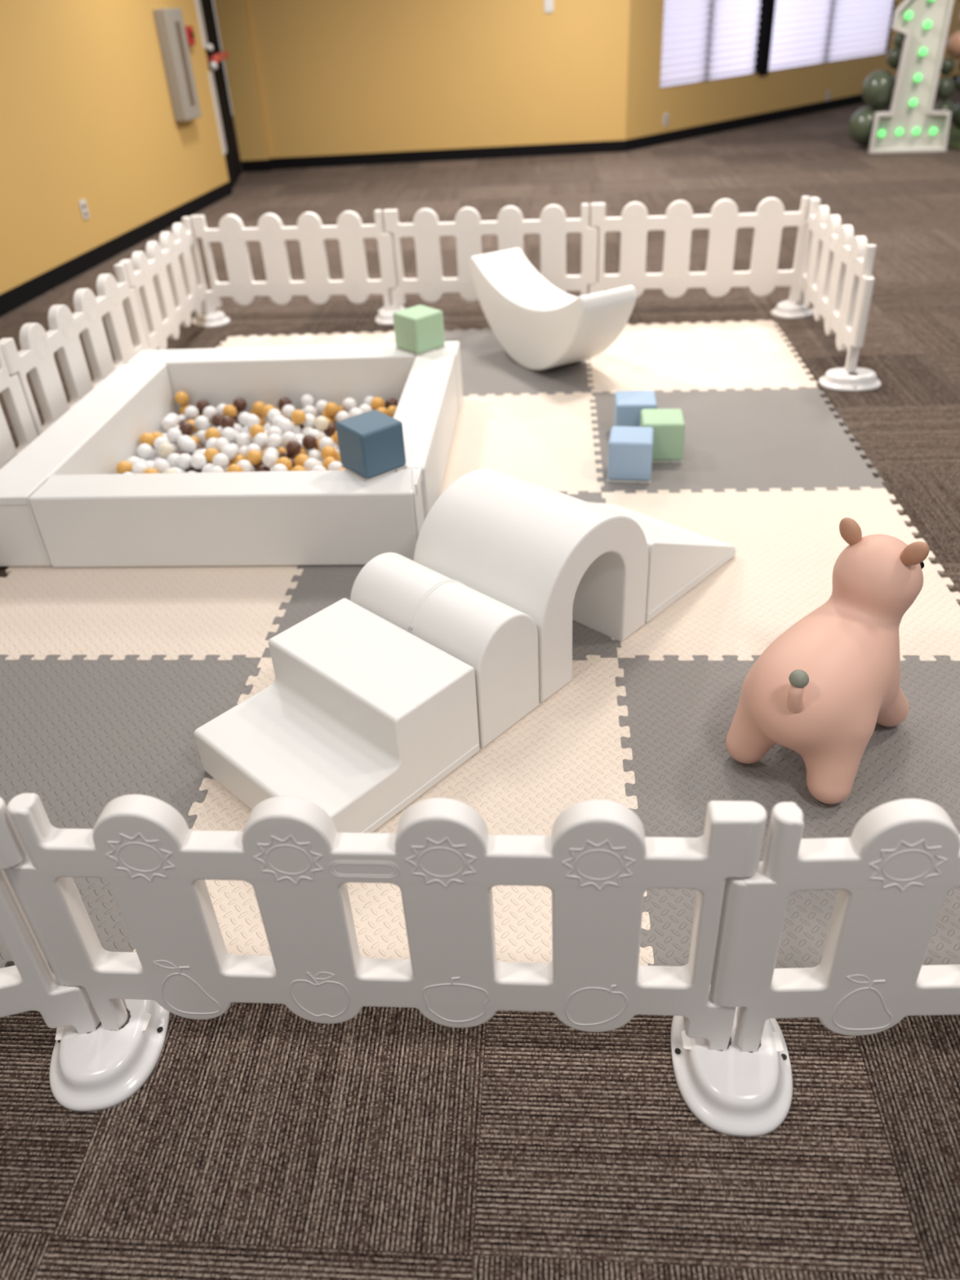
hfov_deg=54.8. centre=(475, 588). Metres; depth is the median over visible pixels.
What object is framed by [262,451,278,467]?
ball
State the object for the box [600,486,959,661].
foam mat
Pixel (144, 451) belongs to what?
ball
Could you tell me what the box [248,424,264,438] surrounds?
ball
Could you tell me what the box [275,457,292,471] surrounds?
ball
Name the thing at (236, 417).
ball
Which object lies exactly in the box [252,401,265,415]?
ball
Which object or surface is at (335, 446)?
ball
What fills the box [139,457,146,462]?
ball
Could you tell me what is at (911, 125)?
marquee number
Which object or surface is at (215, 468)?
ball
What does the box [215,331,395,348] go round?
foam mat
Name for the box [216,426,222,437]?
ball
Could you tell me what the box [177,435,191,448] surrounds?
ball
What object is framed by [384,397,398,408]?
ball
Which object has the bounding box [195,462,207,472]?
ball
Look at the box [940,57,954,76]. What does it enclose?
balloon
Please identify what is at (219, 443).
ball
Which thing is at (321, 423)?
ball
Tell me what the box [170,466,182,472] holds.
ball
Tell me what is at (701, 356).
foam mat
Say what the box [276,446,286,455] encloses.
ball
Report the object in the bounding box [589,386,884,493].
foam mat
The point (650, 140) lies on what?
baseboard
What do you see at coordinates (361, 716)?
step block
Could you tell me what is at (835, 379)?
stand
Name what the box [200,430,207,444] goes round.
ball
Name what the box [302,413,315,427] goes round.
ball
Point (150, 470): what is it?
ball
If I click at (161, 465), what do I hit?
ball
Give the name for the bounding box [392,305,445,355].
cube
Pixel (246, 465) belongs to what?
ball
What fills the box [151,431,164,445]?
ball
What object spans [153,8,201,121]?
fire extinguisher cabinet
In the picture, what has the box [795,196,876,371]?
picket fence
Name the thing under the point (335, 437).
ball
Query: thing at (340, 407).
ball
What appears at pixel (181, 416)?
ball
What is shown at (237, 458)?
ball
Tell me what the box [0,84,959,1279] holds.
floor
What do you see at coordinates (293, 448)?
ball
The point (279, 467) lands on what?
ball
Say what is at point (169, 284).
picket fence
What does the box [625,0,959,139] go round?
wall
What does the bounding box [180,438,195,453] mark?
ball
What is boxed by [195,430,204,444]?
ball
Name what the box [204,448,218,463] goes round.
ball
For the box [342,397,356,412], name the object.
ball
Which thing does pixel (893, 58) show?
balloon
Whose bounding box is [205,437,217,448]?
ball
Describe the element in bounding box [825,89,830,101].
wall outlet
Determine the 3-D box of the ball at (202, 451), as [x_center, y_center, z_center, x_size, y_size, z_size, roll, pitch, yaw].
[-1.015,-0.491,3.459,0.058,0.058,0.058,0,33,5]
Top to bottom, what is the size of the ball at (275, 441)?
0.058 m
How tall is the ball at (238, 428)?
0.058 m
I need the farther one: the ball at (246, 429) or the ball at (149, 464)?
the ball at (246, 429)
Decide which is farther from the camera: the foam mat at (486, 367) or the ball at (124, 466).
the foam mat at (486, 367)
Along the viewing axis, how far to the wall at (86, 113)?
6.39 m
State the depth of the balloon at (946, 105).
8.82 m
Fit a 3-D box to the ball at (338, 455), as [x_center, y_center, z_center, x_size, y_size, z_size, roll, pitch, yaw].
[-0.471,-0.471,3.334,0.058,0.058,0.058,0,33,5]
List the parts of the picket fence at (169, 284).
hinge post, hinge post, hinge post, hinge post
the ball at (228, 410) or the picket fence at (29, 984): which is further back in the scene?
the ball at (228, 410)
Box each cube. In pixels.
[336,409,407,481]
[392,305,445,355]
[607,426,653,483]
[613,390,657,426]
[640,408,684,462]
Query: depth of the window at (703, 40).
10.08 m
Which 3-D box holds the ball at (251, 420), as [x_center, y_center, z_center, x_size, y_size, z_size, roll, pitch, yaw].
[-0.878,-0.657,3.648,0.058,0.058,0.058,0,33,5]
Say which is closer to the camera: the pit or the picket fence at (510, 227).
the pit
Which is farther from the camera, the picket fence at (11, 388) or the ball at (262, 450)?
the ball at (262, 450)
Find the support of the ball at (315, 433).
in the pit
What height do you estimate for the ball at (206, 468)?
0.058 m
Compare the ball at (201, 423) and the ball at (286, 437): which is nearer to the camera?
the ball at (286, 437)
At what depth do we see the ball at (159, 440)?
3.50 m
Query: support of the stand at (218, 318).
on the floor
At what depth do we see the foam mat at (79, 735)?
2.24 m
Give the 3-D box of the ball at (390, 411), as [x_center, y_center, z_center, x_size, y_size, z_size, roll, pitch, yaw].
[-0.321,-0.687,3.630,0.058,0.058,0.058,0,33,5]
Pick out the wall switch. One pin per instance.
(548, 4)
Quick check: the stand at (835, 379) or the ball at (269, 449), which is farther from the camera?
the stand at (835, 379)
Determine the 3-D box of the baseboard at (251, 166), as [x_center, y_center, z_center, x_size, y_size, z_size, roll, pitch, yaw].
[-2.349,-4.519,9.912,0.304,0.112,0.012,-2,33,3]
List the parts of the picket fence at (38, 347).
hinge post, hinge post, hinge post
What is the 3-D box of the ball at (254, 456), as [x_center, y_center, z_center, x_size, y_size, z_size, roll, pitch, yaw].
[-0.802,-0.474,3.363,0.058,0.058,0.058,0,33,5]
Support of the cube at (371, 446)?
on the pit
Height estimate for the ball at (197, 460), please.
0.058 m
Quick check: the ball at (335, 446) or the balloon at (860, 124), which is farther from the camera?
the balloon at (860, 124)
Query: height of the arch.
0.406 m
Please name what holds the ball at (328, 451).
in the pit
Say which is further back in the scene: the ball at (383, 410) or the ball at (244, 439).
the ball at (383, 410)
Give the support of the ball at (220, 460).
in the pit
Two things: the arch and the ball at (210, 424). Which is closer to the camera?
the arch
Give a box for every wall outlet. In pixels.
[79,199,89,219]
[662,112,668,125]
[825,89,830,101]
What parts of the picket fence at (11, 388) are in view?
hinge post, hinge post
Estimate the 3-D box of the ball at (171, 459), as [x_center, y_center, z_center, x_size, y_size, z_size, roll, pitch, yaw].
[-1.107,-0.469,3.415,0.058,0.058,0.058,0,33,5]
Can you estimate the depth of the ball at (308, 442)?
3.47 m
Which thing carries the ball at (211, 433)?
in the pit
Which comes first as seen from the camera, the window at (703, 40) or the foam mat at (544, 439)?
the foam mat at (544, 439)
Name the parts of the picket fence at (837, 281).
hinge post, hinge post, hinge post, hinge post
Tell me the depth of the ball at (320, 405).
3.78 m
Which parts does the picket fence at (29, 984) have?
hinge post, hinge post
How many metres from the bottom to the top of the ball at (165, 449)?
0.058 m
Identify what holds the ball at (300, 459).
in the pit
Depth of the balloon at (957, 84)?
8.77 m
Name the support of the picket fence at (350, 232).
on the stand at (218, 318)
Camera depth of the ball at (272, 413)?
3.66 m
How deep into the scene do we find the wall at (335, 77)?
9.46 m
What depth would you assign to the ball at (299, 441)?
3.52 m
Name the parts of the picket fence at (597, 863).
hinge post, hinge post, hinge post, hinge post, hinge post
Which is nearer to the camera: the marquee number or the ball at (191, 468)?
the ball at (191, 468)
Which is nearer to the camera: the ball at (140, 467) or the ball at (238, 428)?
the ball at (140, 467)
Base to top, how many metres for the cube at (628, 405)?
0.152 m
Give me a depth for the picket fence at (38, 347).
3.63 m
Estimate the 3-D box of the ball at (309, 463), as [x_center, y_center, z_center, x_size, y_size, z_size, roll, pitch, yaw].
[-0.583,-0.435,3.305,0.058,0.058,0.058,0,33,5]
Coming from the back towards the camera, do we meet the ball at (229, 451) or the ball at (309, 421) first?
the ball at (309, 421)
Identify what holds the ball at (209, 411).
in the pit
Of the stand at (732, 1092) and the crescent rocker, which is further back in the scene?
the crescent rocker
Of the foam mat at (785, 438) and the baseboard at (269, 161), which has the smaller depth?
the foam mat at (785, 438)
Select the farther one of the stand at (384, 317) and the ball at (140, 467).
the stand at (384, 317)
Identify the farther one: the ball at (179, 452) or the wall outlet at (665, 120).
the wall outlet at (665, 120)
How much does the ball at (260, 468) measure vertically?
0.058 m
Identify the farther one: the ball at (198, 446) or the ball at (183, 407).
the ball at (183, 407)
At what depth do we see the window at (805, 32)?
11.39 m
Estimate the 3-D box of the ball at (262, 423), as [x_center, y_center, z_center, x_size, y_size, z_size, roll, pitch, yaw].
[-0.876,-0.660,3.748,0.058,0.058,0.058,0,33,5]
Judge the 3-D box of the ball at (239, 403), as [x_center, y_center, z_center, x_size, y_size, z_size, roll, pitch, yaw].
[-0.973,-0.758,3.826,0.058,0.058,0.058,0,33,5]
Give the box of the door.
[195,0,241,189]
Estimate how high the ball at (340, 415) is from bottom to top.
0.058 m
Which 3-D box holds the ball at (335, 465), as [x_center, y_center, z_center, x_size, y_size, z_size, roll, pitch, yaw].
[-0.490,-0.419,3.260,0.058,0.058,0.058,0,33,5]
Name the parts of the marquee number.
bulb, bulb, bulb, bulb, bulb, bulb, bulb, bulb, bulb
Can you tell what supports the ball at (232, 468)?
in the pit
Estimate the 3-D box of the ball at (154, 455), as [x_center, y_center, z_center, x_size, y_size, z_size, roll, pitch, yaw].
[-1.245,-0.509,3.547,0.058,0.058,0.058,0,33,5]
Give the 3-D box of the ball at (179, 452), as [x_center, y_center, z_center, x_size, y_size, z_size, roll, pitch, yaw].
[-1.119,-0.492,3.509,0.058,0.058,0.058,0,33,5]
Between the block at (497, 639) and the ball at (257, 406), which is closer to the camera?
the block at (497, 639)
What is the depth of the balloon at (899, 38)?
8.61 m
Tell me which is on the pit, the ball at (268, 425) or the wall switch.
the ball at (268, 425)
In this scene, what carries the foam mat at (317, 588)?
on the floor
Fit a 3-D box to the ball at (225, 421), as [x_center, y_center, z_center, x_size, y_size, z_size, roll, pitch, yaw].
[-0.976,-0.650,3.647,0.058,0.058,0.058,0,33,5]
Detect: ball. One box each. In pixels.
[115,460,132,474]
[126,456,142,466]
[131,462,148,473]
[137,444,152,458]
[139,432,155,447]
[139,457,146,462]
[142,467,159,473]
[144,460,154,467]
[145,448,158,461]
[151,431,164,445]
[152,458,169,473]
[153,457,166,462]
[154,436,169,450]
[158,442,173,457]
[161,416,177,431]
[163,468,177,473]
[165,413,179,425]
[166,427,182,442]
[166,453,179,467]
[168,440,180,449]
[169,443,178,452]
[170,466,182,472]
[173,450,184,454]
[174,391,189,404]
[176,453,191,469]
[177,414,188,422]
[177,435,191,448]
[178,419,188,425]
[178,422,193,435]
[179,404,190,415]
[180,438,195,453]
[183,466,195,472]
[184,405,199,419]
[186,419,198,434]
[188,435,199,444]
[189,444,204,456]
[190,453,206,469]
[194,415,208,430]
[195,400,209,413]
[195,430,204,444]
[195,448,208,463]
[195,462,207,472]
[198,422,212,431]
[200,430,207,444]
[201,463,213,472]
[203,405,217,420]
[204,427,220,439]
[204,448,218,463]
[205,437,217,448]
[208,466,224,472]
[211,413,223,427]
[212,453,228,468]
[213,437,229,453]
[216,404,226,415]
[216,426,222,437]
[219,415,235,429]
[220,444,236,460]
[221,426,235,442]
[222,404,236,417]
[226,463,243,471]
[227,454,236,466]
[229,430,239,444]
[229,443,239,455]
[232,397,246,412]
[232,411,240,424]
[232,423,242,433]
[232,454,246,463]
[235,432,244,446]
[236,459,252,471]
[237,433,252,447]
[238,412,250,426]
[238,445,247,457]
[240,426,250,435]
[244,413,259,428]
[245,444,261,453]
[246,449,262,465]
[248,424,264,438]
[249,409,263,418]
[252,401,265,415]
[253,432,267,448]
[253,461,263,469]
[254,464,270,471]
[258,417,265,426]
[260,448,265,457]
[261,404,275,418]
[262,422,272,430]
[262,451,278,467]
[263,447,279,457]
[266,408,281,422]
[266,426,281,437]
[266,434,282,448]
[271,414,285,426]
[271,463,288,471]
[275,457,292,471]
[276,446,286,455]
[277,397,292,409]
[277,418,292,433]
[278,452,293,458]
[281,404,295,418]
[281,431,297,445]
[285,440,301,456]
[288,457,295,470]
[290,422,301,434]
[290,465,306,471]
[291,409,306,424]
[293,447,306,458]
[294,453,309,466]
[295,433,304,441]
[297,440,309,453]
[300,394,314,407]
[300,426,313,435]
[302,405,316,417]
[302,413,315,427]
[302,434,316,449]
[303,457,319,471]
[306,429,321,441]
[307,449,323,462]
[311,465,326,471]
[314,416,328,431]
[314,440,321,451]
[315,400,328,413]
[318,436,333,450]
[319,431,325,438]
[320,445,337,459]
[321,411,335,422]
[322,456,337,470]
[323,422,336,436]
[324,402,338,416]
[328,461,342,470]
[333,431,338,444]
[333,443,339,450]
[335,410,349,422]
[336,451,341,462]
[338,405,349,413]
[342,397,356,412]
[348,408,362,417]
[358,404,372,413]
[363,395,374,409]
[370,396,384,409]
[376,407,386,414]
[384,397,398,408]
[386,405,396,417]
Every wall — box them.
[0,0,229,294]
[213,0,270,160]
[245,0,630,158]
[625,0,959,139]
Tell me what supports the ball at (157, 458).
on the pit
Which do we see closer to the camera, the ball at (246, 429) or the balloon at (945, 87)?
the ball at (246, 429)
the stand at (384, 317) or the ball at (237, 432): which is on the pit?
the ball at (237, 432)
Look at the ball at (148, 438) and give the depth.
3.52 m
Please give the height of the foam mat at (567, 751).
0.012 m
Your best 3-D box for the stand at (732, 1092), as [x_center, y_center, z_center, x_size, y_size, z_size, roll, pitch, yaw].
[0.410,0.737,1.483,0.190,0.052,0.251,0,33,6]
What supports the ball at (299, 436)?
on the pit
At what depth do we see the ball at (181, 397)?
3.83 m
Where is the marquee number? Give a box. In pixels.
[868,0,953,153]
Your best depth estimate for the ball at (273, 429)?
3.52 m
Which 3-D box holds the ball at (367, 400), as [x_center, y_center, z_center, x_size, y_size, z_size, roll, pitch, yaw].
[-0.430,-0.760,3.796,0.058,0.058,0.058,0,33,5]
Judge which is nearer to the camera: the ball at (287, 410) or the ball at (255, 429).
the ball at (255, 429)
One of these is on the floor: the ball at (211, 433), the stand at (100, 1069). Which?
the stand at (100, 1069)
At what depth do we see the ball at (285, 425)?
3.57 m
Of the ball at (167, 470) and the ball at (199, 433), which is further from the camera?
the ball at (199, 433)
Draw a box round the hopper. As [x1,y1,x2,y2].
[725,517,929,804]
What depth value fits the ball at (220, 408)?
3.80 m
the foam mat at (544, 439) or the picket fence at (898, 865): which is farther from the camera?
the foam mat at (544, 439)
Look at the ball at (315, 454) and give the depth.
3.43 m
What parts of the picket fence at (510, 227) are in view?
hinge post, hinge post, hinge post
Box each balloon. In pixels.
[848,106,879,146]
[862,70,896,110]
[886,46,902,70]
[893,31,905,47]
[933,100,955,119]
[935,76,955,99]
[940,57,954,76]
[946,31,959,58]
[946,126,959,151]
[951,102,959,129]
[955,76,959,91]
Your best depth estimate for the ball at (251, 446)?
3.41 m
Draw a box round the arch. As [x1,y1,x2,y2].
[413,468,648,702]
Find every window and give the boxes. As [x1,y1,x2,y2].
[660,0,763,88]
[768,0,896,71]
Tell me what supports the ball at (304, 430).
on the pit
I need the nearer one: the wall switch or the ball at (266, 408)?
the ball at (266, 408)
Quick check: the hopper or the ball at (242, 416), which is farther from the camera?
the ball at (242, 416)
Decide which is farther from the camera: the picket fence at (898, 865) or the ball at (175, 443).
the ball at (175, 443)
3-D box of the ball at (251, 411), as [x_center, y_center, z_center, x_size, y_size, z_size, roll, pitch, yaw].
[-0.907,-0.721,3.846,0.058,0.058,0.058,0,33,5]
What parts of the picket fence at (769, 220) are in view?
hinge post, hinge post, hinge post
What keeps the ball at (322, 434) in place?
on the pit
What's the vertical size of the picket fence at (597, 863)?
0.521 m
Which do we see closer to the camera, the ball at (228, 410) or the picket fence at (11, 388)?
the picket fence at (11, 388)
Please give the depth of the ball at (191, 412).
3.78 m
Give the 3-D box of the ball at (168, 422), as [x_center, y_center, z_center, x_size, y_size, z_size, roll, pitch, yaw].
[-1.215,-0.654,3.679,0.058,0.058,0.058,0,33,5]
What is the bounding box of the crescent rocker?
[469,248,635,370]
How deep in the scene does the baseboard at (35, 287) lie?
6.59 m
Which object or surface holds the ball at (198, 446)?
on the pit
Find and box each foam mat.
[0,565,303,660]
[0,654,261,968]
[133,655,654,965]
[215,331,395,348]
[262,490,621,660]
[439,391,604,496]
[444,328,594,396]
[586,320,817,393]
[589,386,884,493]
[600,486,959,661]
[614,655,959,984]
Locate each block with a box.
[193,598,479,832]
[350,552,538,747]
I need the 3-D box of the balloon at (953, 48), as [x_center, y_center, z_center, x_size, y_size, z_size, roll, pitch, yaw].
[4.510,-5.054,8.614,0.234,0.234,0.230,-8,33,-7]
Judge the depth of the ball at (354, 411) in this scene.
3.62 m
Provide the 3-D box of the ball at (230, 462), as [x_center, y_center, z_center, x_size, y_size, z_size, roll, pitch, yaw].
[-0.920,-0.486,3.479,0.058,0.058,0.058,0,33,5]
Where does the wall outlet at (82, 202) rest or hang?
attached to the wall at (86, 113)
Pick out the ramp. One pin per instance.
(679, 558)
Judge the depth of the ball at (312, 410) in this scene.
3.74 m
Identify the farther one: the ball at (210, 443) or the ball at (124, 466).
the ball at (210, 443)
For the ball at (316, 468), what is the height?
0.058 m
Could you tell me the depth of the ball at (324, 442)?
3.42 m
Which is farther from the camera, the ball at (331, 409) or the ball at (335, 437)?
the ball at (331, 409)
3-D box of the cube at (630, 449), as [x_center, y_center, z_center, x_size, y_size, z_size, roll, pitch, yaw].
[0.543,-0.469,3.241,0.150,0.150,0.154,3,33,10]
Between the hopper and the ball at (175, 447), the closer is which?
the hopper
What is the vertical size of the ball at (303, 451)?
0.058 m
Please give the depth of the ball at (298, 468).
3.20 m
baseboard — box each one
[0,181,232,317]
[240,159,269,172]
[267,158,272,171]
[271,139,626,169]
[626,75,959,151]
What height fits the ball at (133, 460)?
0.058 m
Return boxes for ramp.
[588,502,737,622]
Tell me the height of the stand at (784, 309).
0.052 m
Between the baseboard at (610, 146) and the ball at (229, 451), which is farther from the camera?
the baseboard at (610, 146)
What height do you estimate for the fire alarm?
0.140 m
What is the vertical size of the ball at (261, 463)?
0.058 m
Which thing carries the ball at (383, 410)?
in the pit
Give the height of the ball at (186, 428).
0.058 m
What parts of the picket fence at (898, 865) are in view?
hinge post, hinge post, hinge post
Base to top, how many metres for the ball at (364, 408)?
0.058 m
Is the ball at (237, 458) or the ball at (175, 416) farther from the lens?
the ball at (175, 416)
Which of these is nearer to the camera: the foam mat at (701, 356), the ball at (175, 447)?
the ball at (175, 447)
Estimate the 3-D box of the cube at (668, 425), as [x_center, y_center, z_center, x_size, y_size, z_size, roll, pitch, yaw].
[0.676,-0.555,3.364,0.150,0.150,0.154,1,33,7]
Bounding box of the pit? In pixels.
[0,341,462,567]
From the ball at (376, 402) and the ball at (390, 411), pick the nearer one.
the ball at (390, 411)
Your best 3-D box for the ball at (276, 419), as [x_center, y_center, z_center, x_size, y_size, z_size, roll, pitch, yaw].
[-0.770,-0.651,3.639,0.058,0.058,0.058,0,33,5]
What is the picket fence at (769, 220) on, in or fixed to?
on the stand
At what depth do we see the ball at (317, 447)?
3.51 m
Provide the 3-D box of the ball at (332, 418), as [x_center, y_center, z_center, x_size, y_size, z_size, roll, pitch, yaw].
[-0.600,-0.699,3.782,0.058,0.058,0.058,0,33,5]
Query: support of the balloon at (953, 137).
on the floor
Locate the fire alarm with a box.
[184,26,195,45]
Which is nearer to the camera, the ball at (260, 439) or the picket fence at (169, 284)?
the ball at (260, 439)
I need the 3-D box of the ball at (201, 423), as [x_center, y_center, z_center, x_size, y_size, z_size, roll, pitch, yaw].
[-1.086,-0.656,3.678,0.058,0.058,0.058,0,33,5]
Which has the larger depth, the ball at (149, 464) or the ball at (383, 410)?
the ball at (383, 410)
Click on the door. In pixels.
(205, 9)
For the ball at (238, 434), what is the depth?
3.61 m
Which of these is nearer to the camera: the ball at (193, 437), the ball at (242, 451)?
the ball at (242, 451)
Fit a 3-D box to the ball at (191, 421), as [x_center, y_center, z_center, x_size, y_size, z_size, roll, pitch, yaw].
[-1.137,-0.647,3.714,0.058,0.058,0.058,0,33,5]
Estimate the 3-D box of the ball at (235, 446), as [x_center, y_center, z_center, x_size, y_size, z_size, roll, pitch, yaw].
[-0.926,-0.524,3.540,0.058,0.058,0.058,0,33,5]
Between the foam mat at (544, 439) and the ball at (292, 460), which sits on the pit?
the ball at (292, 460)
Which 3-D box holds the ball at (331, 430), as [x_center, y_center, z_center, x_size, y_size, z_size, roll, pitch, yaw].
[-0.574,-0.627,3.667,0.058,0.058,0.058,0,33,5]
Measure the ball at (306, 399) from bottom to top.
0.058 m
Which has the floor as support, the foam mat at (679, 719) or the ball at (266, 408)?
the foam mat at (679, 719)
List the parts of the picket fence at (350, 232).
hinge post, hinge post, hinge post, hinge post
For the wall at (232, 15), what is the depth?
9.48 m
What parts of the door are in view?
push plate, knob, knob, push plate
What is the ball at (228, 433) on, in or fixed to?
in the pit
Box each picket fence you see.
[0,263,148,436]
[0,347,37,469]
[0,796,100,1039]
[4,792,766,1050]
[118,216,209,350]
[190,209,397,312]
[382,203,598,310]
[589,195,809,302]
[709,798,959,1052]
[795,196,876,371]
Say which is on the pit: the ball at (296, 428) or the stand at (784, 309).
the ball at (296, 428)
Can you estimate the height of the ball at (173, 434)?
0.058 m
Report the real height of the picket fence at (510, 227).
0.521 m
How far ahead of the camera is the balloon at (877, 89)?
8.73 m
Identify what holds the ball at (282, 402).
in the pit
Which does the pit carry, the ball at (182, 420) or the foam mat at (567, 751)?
the ball at (182, 420)
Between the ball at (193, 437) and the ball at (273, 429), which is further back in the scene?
the ball at (193, 437)
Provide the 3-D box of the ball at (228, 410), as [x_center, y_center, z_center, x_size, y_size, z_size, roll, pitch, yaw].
[-0.999,-0.718,3.768,0.058,0.058,0.058,0,33,5]
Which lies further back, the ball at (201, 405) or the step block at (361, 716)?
the ball at (201, 405)
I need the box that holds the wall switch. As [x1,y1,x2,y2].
[544,0,553,12]
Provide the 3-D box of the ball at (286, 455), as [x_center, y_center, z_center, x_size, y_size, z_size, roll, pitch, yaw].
[-0.705,-0.476,3.444,0.058,0.058,0.058,0,33,5]
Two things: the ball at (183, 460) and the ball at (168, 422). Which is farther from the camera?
the ball at (168, 422)
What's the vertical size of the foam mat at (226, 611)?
0.012 m
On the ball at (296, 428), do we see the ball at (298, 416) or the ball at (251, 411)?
the ball at (298, 416)
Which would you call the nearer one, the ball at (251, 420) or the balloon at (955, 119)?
the ball at (251, 420)
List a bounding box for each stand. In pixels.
[48,999,169,1112]
[191,309,230,328]
[375,304,404,324]
[670,1006,792,1137]
[770,300,813,319]
[818,367,880,391]
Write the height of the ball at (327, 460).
0.058 m
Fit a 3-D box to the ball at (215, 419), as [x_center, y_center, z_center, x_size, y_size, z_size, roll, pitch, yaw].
[-1.031,-0.673,3.723,0.058,0.058,0.058,0,33,5]

